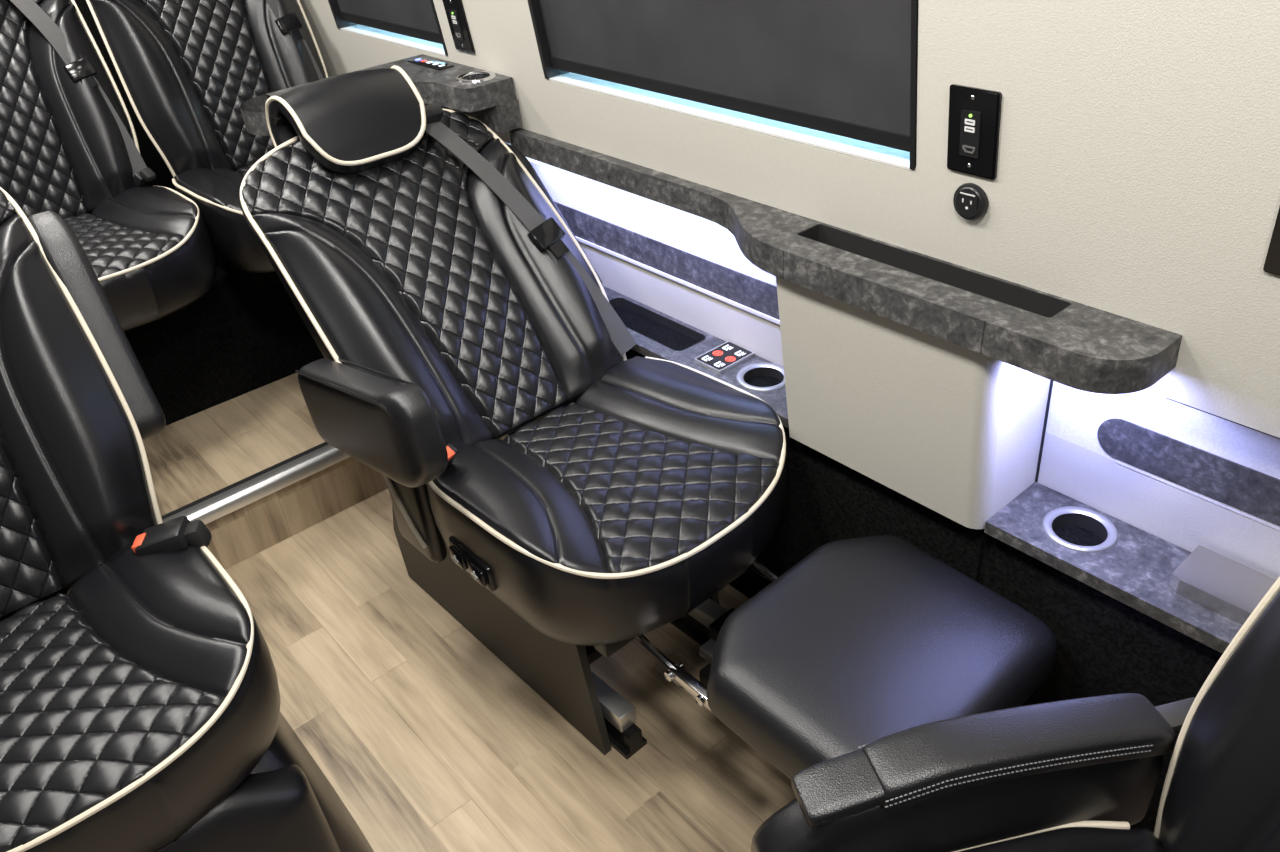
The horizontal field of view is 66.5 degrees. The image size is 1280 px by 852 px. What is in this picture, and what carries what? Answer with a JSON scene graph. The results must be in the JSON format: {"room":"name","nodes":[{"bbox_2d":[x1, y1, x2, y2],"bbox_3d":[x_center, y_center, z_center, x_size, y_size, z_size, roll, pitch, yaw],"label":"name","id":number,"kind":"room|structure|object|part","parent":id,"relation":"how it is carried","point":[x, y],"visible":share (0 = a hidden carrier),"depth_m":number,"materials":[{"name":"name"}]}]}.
{"room":"vehicle interior","nodes":[
{"label":"vehicle interior","id":0,"kind":"room"},
{"bbox_2d":[74,0,236,213],"bbox_3d":[-1.984,-0.668,2.560,2.220,0.850,0.050,-29,40,-31],"label":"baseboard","id":1,"kind":"structure","parent":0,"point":[148,153],"depth_m":2.90,"materials":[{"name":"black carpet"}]},
{"bbox_2d":[125,265,323,425],"bbox_3d":[-1.670,-0.147,2.689,2.400,0.400,0.690,-29,40,-31],"label":"raised platform side","id":2,"kind":"structure","parent":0,"point":[235,340],"depth_m":2.66,"materials":[{"name":"black carpet"}]},
{"bbox_2d":[0,0,215,332],"bbox_3d":[-1.389,-0.636,2.218,0.517,0.913,0.735,-29,40,-31],"label":"seat","id":3,"kind":"object","parent":2,"relation":"on","point":[69,147],"visible":0.73,"depth_m":2.32,"materials":[{"name":"black leather"}]},
{"bbox_3d":[-1.518,-0.784,2.288,0.485,0.627,0.050,-29,19,-31],"label":"quilted panel","id":4,"kind":"part","parent":3,"relation":"part of","materials":[{"name":"leather"}]},
{"bbox_3d":[-1.526,-0.785,2.298,0.509,0.632,0.148,-29,19,-31],"label":"backrest","id":5,"kind":"part","parent":3,"relation":"part of","materials":[{"name":"black leather"}]},
{"bbox_3d":[-1.281,-0.416,2.233,0.358,0.036,0.431,-29,40,-31],"label":"quilted panel","id":6,"kind":"part","parent":3,"relation":"part of","materials":[{"name":"leather"}]},
{"bbox_2d":[91,185,215,330],"bbox_3d":[-1.277,-0.370,2.264,0.517,0.202,0.445,-29,40,-31],"label":"seat cushion","id":7,"kind":"object","parent":3,"relation":"on","point":[152,252],"depth_m":2.22,"materials":[{"name":"black leather"}]},
{"bbox_3d":[-1.433,-0.359,2.498,0.370,0.149,0.422,-29,40,-31],"label":"seat","id":8,"kind":"part","parent":3,"relation":"part of","materials":[{"name":"black leather"}]},
{"bbox_2d":[85,0,327,289],"bbox_3d":[-0.978,-0.845,2.466,0.517,0.930,0.717,-29,40,-31],"label":"seat","id":9,"kind":"object","parent":2,"relation":"on","point":[185,70],"visible":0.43,"depth_m":2.49,"materials":[{"name":"black leather"}]},
{"bbox_3d":[-1.114,-0.999,2.542,0.509,0.632,0.148,-29,21,-31],"label":"backrest","id":10,"kind":"part","parent":9,"relation":"part of","materials":[{"name":"black leather"}]},
{"bbox_3d":[-1.106,-0.998,2.532,0.485,0.627,0.050,-29,21,-31],"label":"quilted panel","id":11,"kind":"part","parent":9,"relation":"part of","materials":[{"name":"leather"}]},
{"bbox_2d":[174,168,274,272],"bbox_3d":[-0.871,-0.585,2.517,0.517,0.202,0.445,-29,40,-31],"label":"seat cushion","id":12,"kind":"object","parent":9,"relation":"on","point":[215,191],"depth_m":2.33,"materials":[{"name":"black leather"}]},
{"bbox_3d":[-0.875,-0.630,2.486,0.358,0.036,0.431,-29,40,-31],"label":"quilted panel","id":13,"kind":"part","parent":9,"relation":"part of","materials":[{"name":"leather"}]},
{"bbox_3d":[-1.027,-0.569,2.754,0.370,0.159,0.422,-29,40,-31],"label":"seat","id":14,"kind":"part","parent":9,"relation":"part of","materials":[{"name":"black leather"}]},
{"bbox_2d":[142,373,324,515],"bbox_3d":[-1.299,0.185,2.414,2.400,0.060,0.488,-29,40,-31],"label":"floor","id":15,"kind":"structure","parent":0,"point":[196,456],"depth_m":2.54,"materials":[{"name":"brown wood"}]},
{"bbox_2d":[206,457,387,568],"bbox_3d":[-1.134,0.338,2.296,2.400,0.155,0.025,-29,40,-31],"label":"step","id":16,"kind":"structure","parent":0,"point":[257,526],"depth_m":2.46,"materials":[{"name":"brown wood"}]},
{"bbox_2d":[161,442,350,524],"bbox_3d":[-1.157,0.274,2.229,2.350,0.038,0.040,-29,40,-31],"label":"trim","id":17,"kind":"structure","parent":16,"relation":"attached to","point":[220,505],"depth_m":2.38,"materials":[{"name":"silver metal"}]},
{"bbox_2d":[225,434,795,851],"bbox_3d":[-0.037,1.046,1.263,2.400,0.030,3.300,-29,40,-31],"label":"floor","id":18,"kind":"structure","parent":0,"point":[427,738],"depth_m":1.94,"materials":[{"name":"brown wood"}]},
{"bbox_2d":[0,187,373,851],"bbox_3d":[-0.962,0.240,1.450,0.666,1.229,0.934,-28,40,-31],"label":"chair","id":19,"kind":"object","parent":18,"relation":"on","point":[140,693],"visible":1,"depth_m":1.49,"materials":[{"name":"black leather"}]},
{"bbox_3d":[-1.132,-0.027,1.474,0.551,0.712,0.057,-28,12,-31],"label":"quilted panel","id":20,"kind":"part","parent":19,"relation":"part of","materials":[{"name":"leather"}]},
{"bbox_3d":[-1.140,-0.026,1.486,0.578,0.718,0.169,-28,12,-31],"label":"backrest","id":21,"kind":"part","parent":19,"relation":"part of","materials":[{"name":"black leather"}]},
{"bbox_3d":[-0.930,-0.167,1.667,0.067,0.408,0.129,-28,12,-31],"label":"armrest","id":22,"kind":"part","parent":19,"relation":"part of","materials":[{"name":"black leather"}]},
{"bbox_3d":[-0.850,0.389,1.381,0.407,0.041,0.461,-28,40,-31],"label":"quilted panel","id":23,"kind":"part","parent":19,"relation":"part of","materials":[{"name":"leather"}]},
{"bbox_2d":[22,540,279,851],"bbox_3d":[-0.846,0.441,1.416,0.588,0.230,0.476,-28,40,-31],"label":"seat cushion","id":24,"kind":"object","parent":19,"relation":"on","point":[151,693],"depth_m":1.38,"materials":[{"name":"black leather"}]},
{"bbox_3d":[-0.934,0.608,1.681,0.646,0.360,0.874,-28,40,-31],"label":"seat","id":25,"kind":"part","parent":19,"relation":"part of","materials":[{"name":"black leather"}]},
{"bbox_2d":[239,65,1056,778],"bbox_3d":[-0.088,0.040,1.757,0.682,1.102,1.544,-29,41,-32],"label":"chair","id":26,"kind":"object","parent":18,"relation":"on","point":[451,307],"visible":0.99,"depth_m":1.76,"materials":[{"name":"black leather"}]},
{"bbox_3d":[-0.458,-0.011,1.659,0.074,0.179,0.430,-29,29,-32],"label":"armrest","id":27,"kind":"part","parent":26,"relation":"part of","materials":[{"name":"black leather"}]},
{"bbox_3d":[-0.396,-0.319,1.937,0.551,0.057,0.712,-29,86,-32],"label":"quilted panel","id":28,"kind":"part","parent":26,"relation":"part of","materials":[{"name":"leather"}]},
{"bbox_3d":[-0.402,-0.314,1.949,0.578,0.169,0.718,-29,86,-32],"label":"backrest","id":29,"kind":"part","parent":26,"relation":"part of","materials":[{"name":"black leather"}]},
{"bbox_2d":[449,546,466,569],"bbox_3d":[-0.319,0.231,1.710,0.010,0.034,0.044,-29,41,-32],"label":"rocker switch","id":30,"kind":"object","parent":26,"relation":"attached to","point":[458,554],"depth_m":1.70,"materials":[{"name":"black plastic"}]},
{"bbox_2d":[448,536,495,590],"bbox_3d":[-0.286,0.235,1.699,0.030,0.056,0.126,-29,41,-32],"label":"switch plate","id":31,"kind":"object","parent":26,"relation":"attached to","point":[461,554],"depth_m":1.67,"materials":[{"name":"black plastic"}]},
{"bbox_2d":[468,561,485,586],"bbox_3d":[-0.279,0.254,1.671,0.010,0.034,0.044,-29,41,-32],"label":"rocker switch","id":32,"kind":"object","parent":26,"relation":"attached to","point":[476,569],"depth_m":1.66,"materials":[{"name":"black plastic"}]},
{"bbox_3d":[-0.214,-0.439,2.139,0.067,0.111,0.408,-29,86,-32],"label":"armrest","id":33,"kind":"part","parent":26,"relation":"part of","materials":[{"name":"black leather"}]},
{"bbox_2d":[426,356,787,645],"bbox_3d":[-0.030,0.127,1.795,0.588,0.230,0.506,-29,41,-32],"label":"seat cushion","id":34,"kind":"object","parent":26,"relation":"on","point":[607,518],"depth_m":1.68,"materials":[{"name":"black leather"}]},
{"bbox_3d":[-0.102,0.273,2.006,0.395,0.250,0.590,-29,41,-32],"label":"seat frame","id":35,"kind":"part","parent":26,"relation":"part of","materials":[{"name":"black metal"}]},
{"bbox_3d":[-0.242,0.470,2.076,0.052,0.056,0.700,-29,41,-32],"label":"floor rail","id":36,"kind":"part","parent":26,"relation":"part of","materials":[{"name":"black metal"}]},
{"bbox_3d":[-0.034,0.075,1.760,0.407,0.041,0.490,-29,41,-32],"label":"quilted panel","id":37,"kind":"part","parent":26,"relation":"part of","materials":[{"name":"leather"}]},
{"bbox_3d":[0.040,0.396,1.678,0.032,0.063,0.266,-29,41,-32],"label":"linkage arm","id":38,"kind":"part","parent":26,"relation":"part of","materials":[{"name":"silver metal"}]},
{"bbox_3d":[-0.016,0.343,2.238,0.052,0.056,0.700,-29,41,-32],"label":"floor rail","id":39,"kind":"part","parent":26,"relation":"part of","materials":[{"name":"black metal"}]},
{"bbox_3d":[0.249,0.278,1.827,0.032,0.063,0.266,-29,41,-32],"label":"linkage arm","id":40,"kind":"part","parent":26,"relation":"part of","materials":[{"name":"black metal"}]},
{"bbox_2d":[751,576,1279,851],"bbox_3d":[0.515,0.539,0.856,0.782,1.186,0.647,-10,34,-8],"label":"chair","id":41,"kind":"object","parent":18,"relation":"on","point":[1071,775],"visible":1,"depth_m":1.02,"materials":[{"name":"black leather"}]},
{"bbox_3d":[0.353,0.439,1.099,0.460,0.210,0.066,-10,34,-8],"label":"armrest","id":42,"kind":"part","parent":41,"relation":"part of","materials":[{"name":"black leather"}]},
{"bbox_3d":[0.410,0.346,1.054,0.340,0.074,0.068,-10,34,-8],"label":"armrest","id":43,"kind":"part","parent":41,"relation":"part of","materials":[{"name":"black leather"}]},
{"bbox_2d":[959,827,1162,851],"bbox_3d":[0.398,0.708,0.896,0.506,0.230,0.588,-10,34,-8],"label":"seat cushion","id":44,"kind":"object","parent":41,"relation":"on","point":[995,839],"depth_m":1.08,"materials":[{"name":"black leather"}]},
{"bbox_3d":[0.599,0.328,1.094,0.075,0.018,0.032,-10,34,-8],"label":"pivot plate","id":45,"kind":"part","parent":41,"relation":"part of","materials":[{"name":"plastic"}]},
{"bbox_3d":[0.721,0.311,0.728,0.169,0.718,0.578,3,31,-17],"label":"backrest","id":46,"kind":"part","parent":41,"relation":"part of","materials":[{"name":"black leather"}]},
{"bbox_2d":[299,0,1279,437],"bbox_3d":[0.204,-0.735,1.350,0.174,1.163,4.450,-29,40,-31],"label":"wall","id":47,"kind":"structure","parent":0,"point":[1138,177],"depth_m":1.22,"materials":[{"name":"beige paint"}]},
{"bbox_2d":[240,54,520,135],"bbox_3d":[-0.574,-0.677,2.114,0.493,0.113,0.377,-29,40,-31],"label":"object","id":48,"kind":"object","parent":47,"relation":"attached to","point":[488,97],"visible":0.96,"depth_m":2.11,"materials":[{"name":"grey stone"}]},
{"bbox_3d":[-0.481,-0.832,2.238,0.042,0.004,0.140,-29,40,-31],"label":"switch panel","id":49,"kind":"part","parent":48,"relation":"part of","materials":[{"name":"black"}]},
{"bbox_2d":[340,22,447,56],"bbox_3d":[-0.657,-1.242,2.235,0.149,0.700,0.563,-29,40,-31],"label":"window","id":50,"kind":"structure","parent":47,"relation":"in","point":[407,41],"depth_m":2.44,"materials":[{"name":"white glass"}]},
{"bbox_2d":[328,0,447,55],"bbox_3d":[-0.671,-1.234,2.224,0.118,0.692,0.557,-29,40,-31],"label":"roller shade","id":51,"kind":"object","parent":50,"relation":"attached to","point":[418,19],"visible":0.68,"depth_m":2.38,"materials":[{"name":"grey fabric"}]},
{"bbox_3d":[-0.850,-1.338,2.402,0.118,0.692,0.010,-29,40,-31],"label":"guide rail","id":52,"kind":"part","parent":51,"relation":"part of","materials":[{"name":"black plastic"}]},
{"bbox_3d":[-0.490,-1.130,2.045,0.118,0.692,0.008,-29,40,-31],"label":"guide rail","id":53,"kind":"part","parent":51,"relation":"part of","materials":[{"name":"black plastic"}]},
{"bbox_2d":[442,0,475,53],"bbox_3d":[-0.399,-0.881,2.139,0.021,0.119,0.075,-29,40,-31],"label":"plate","id":54,"kind":"object","parent":47,"relation":"attached to","point":[454,9],"visible":1,"depth_m":2.13,"materials":[{"name":"black plastic"}]},
{"bbox_2d":[548,0,918,170],"bbox_3d":[0.071,-0.823,1.510,0.149,0.695,0.906,-29,40,-31],"label":"window","id":55,"kind":"structure","parent":47,"relation":"in","point":[881,154],"depth_m":1.65,"materials":[{"name":"white glass"}]},
{"bbox_2d":[528,0,917,169],"bbox_3d":[0.057,-0.815,1.499,0.117,0.687,0.900,-29,40,-31],"label":"roller shade","id":56,"kind":"object","parent":55,"relation":"attached to","point":[845,68],"visible":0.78,"depth_m":1.55,"materials":[{"name":"grey fabric"}]},
{"bbox_3d":[-0.235,-0.984,1.789,0.117,0.687,0.010,-29,40,-31],"label":"guide rail","id":57,"kind":"part","parent":56,"relation":"part of","materials":[{"name":"black plastic"}]},
{"bbox_3d":[0.350,-0.645,1.208,0.117,0.687,0.008,-29,40,-31],"label":"guide rail","id":58,"kind":"part","parent":56,"relation":"part of","materials":[{"name":"black plastic"}]},
{"bbox_3d":[0.127,-0.553,1.720,0.060,0.004,0.886,-29,40,-31],"label":"sill","id":59,"kind":"part","parent":55,"relation":"part of","materials":[{"name":"white plastic"}]},
{"bbox_2d":[509,128,1181,393],"bbox_3d":[0.160,-0.343,1.692,0.132,0.060,1.464,-29,40,-31],"label":"wall ledge","id":60,"kind":"object","parent":47,"relation":"attached to","point":[1073,344],"visible":0.99,"depth_m":1.42,"materials":[{"name":"grey stone"}]},
{"bbox_2d":[797,224,1070,317],"bbox_3d":[0.420,-0.222,1.458,0.059,0.036,0.443,-29,40,-31],"label":"tray","id":61,"kind":"object","parent":60,"relation":"on","point":[1005,294],"depth_m":1.45,"materials":[{"name":"black plastic"}]},
{"bbox_2d":[953,183,988,219],"bbox_3d":[0.460,-0.312,1.361,0.015,0.053,0.053,-29,40,-31],"label":"outlet","id":62,"kind":"object","parent":47,"relation":"attached to","point":[970,201],"visible":1,"depth_m":1.35,"materials":[{"name":"black plastic"}]},
{"bbox_2d":[947,84,1001,179],"bbox_3d":[0.445,-0.392,1.302,0.021,0.119,0.075,-29,40,-31],"label":"plate","id":63,"kind":"object","parent":47,"relation":"attached to","point":[974,113],"visible":1,"depth_m":1.30,"materials":[{"name":"black plastic"}]},
{"bbox_2d":[1166,398,1279,438],"bbox_3d":[1.235,0.260,0.781,0.028,0.004,1.600,-29,40,-31],"label":"trim","id":64,"kind":"structure","parent":47,"relation":"attached to","point":[1166,398],"depth_m":1.25,"materials":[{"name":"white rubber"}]},
{"bbox_2d":[1263,207,1279,275],"bbox_3d":[0.724,-0.208,1.049,0.021,0.119,0.075,-29,40,-31],"label":"plate","id":65,"kind":"object","parent":47,"relation":"attached to","point":[1272,262],"visible":1,"depth_m":1.09,"materials":[{"name":"black"}]},
{"bbox_2d":[529,161,1279,579],"bbox_3d":[0.781,0.055,1.401,0.049,0.450,3.160,-29,40,-31],"label":"wall","id":66,"kind":"structure","parent":0,"point":[1183,519],"depth_m":1.51,"materials":[{"name":"beige plastic"}]},
{"bbox_2d":[554,201,779,319],"bbox_3d":[0.065,-0.356,2.096,0.010,0.071,0.942,-29,40,-31],"label":"trim","id":67,"kind":"structure","parent":66,"relation":"attached to","point":[753,293],"depth_m":2.08,"materials":[{"name":"grey stone"}]},
{"bbox_2d":[508,306,1221,838],"bbox_3d":[0.715,0.397,1.649,0.140,0.517,3.310,-29,40,-31],"label":"lower wall panel","id":68,"kind":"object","parent":66,"relation":"attached to","point":[1106,646],"depth_m":1.58,"materials":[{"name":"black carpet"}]},
{"bbox_2d":[603,286,788,427],"bbox_3d":[0.025,-0.178,2.175,0.135,0.106,0.963,-29,40,-31],"label":"console","id":69,"kind":"object","parent":68,"relation":"on","point":[732,363],"visible":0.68,"depth_m":2.02,"materials":[{"name":"grey stone"}]},
{"bbox_2d":[609,297,705,350],"bbox_3d":[0.020,-0.189,2.197,0.090,0.098,0.302,-29,40,-31],"label":"tray","id":70,"kind":"object","parent":69,"relation":"on","point":[666,320],"depth_m":2.17,"materials":[{"name":"black plastic"}]},
{"bbox_3d":[0.174,-0.142,2.014,0.102,0.006,0.074,-29,40,-31],"label":"switch panel","id":71,"kind":"part","parent":69,"relation":"part of","materials":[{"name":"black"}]},
{"bbox_2d":[736,362,784,391],"bbox_3d":[0.248,-0.067,1.963,0.108,0.080,0.108,-29,40,-31],"label":"cup holder","id":72,"kind":"object","parent":69,"relation":"on","point":[745,371],"depth_m":1.97,"materials":[{"name":"silver metal"}]},
{"bbox_2d":[984,482,1242,653],"bbox_3d":[1.121,0.452,1.075,0.144,0.080,1.586,-29,40,-31],"label":"console","id":73,"kind":"object","parent":68,"relation":"on","point":[1133,566],"visible":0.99,"depth_m":1.45,"materials":[{"name":"grey stone"}]},
{"bbox_2d":[1042,506,1117,552],"bbox_3d":[0.680,0.189,1.524,0.108,0.080,0.108,-29,40,-31],"label":"cup holder","id":74,"kind":"object","parent":73,"relation":"on","point":[1104,525],"depth_m":1.52,"materials":[{"name":"silver metal"}]},
{"bbox_2d":[1169,545,1275,624],"bbox_3d":[0.856,0.245,1.331,0.090,0.024,0.226,-29,40,-31],"label":"box","id":75,"kind":"object","parent":73,"relation":"on","point":[1223,585],"visible":0.92,"depth_m":1.36,"materials":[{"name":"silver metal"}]},
{"bbox_2d":[776,277,1049,528],"bbox_3d":[0.438,-0.074,1.604,0.201,0.353,0.398,-29,40,-31],"label":"cabinet","id":76,"kind":"object","parent":66,"relation":"attached to","point":[952,429],"visible":0.55,"depth_m":1.53,"materials":[{"name":"beige plastic"}]},
{"bbox_2d":[575,236,1279,530],"bbox_3d":[0.750,0.071,1.441,0.010,0.008,3.040,-29,40,-31],"label":"trim","id":77,"kind":"structure","parent":66,"relation":"attached to","point":[649,268],"depth_m":1.94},
{"bbox_2d":[1035,380,1052,481],"bbox_3d":[0.635,-0.042,1.514,0.027,0.330,0.004,-29,40,-31],"label":"trim","id":78,"kind":"structure","parent":66,"relation":"attached to","point":[1051,381],"depth_m":1.55,"materials":[{"name":"plastic"}]},
{"bbox_2d":[1097,418,1279,525],"bbox_3d":[1.218,0.311,0.950,0.010,0.071,1.603,-29,40,-31],"label":"trim","id":79,"kind":"structure","parent":66,"relation":"attached to","point":[1256,493],"depth_m":1.38,"materials":[{"name":"grey stone"}]}
]}

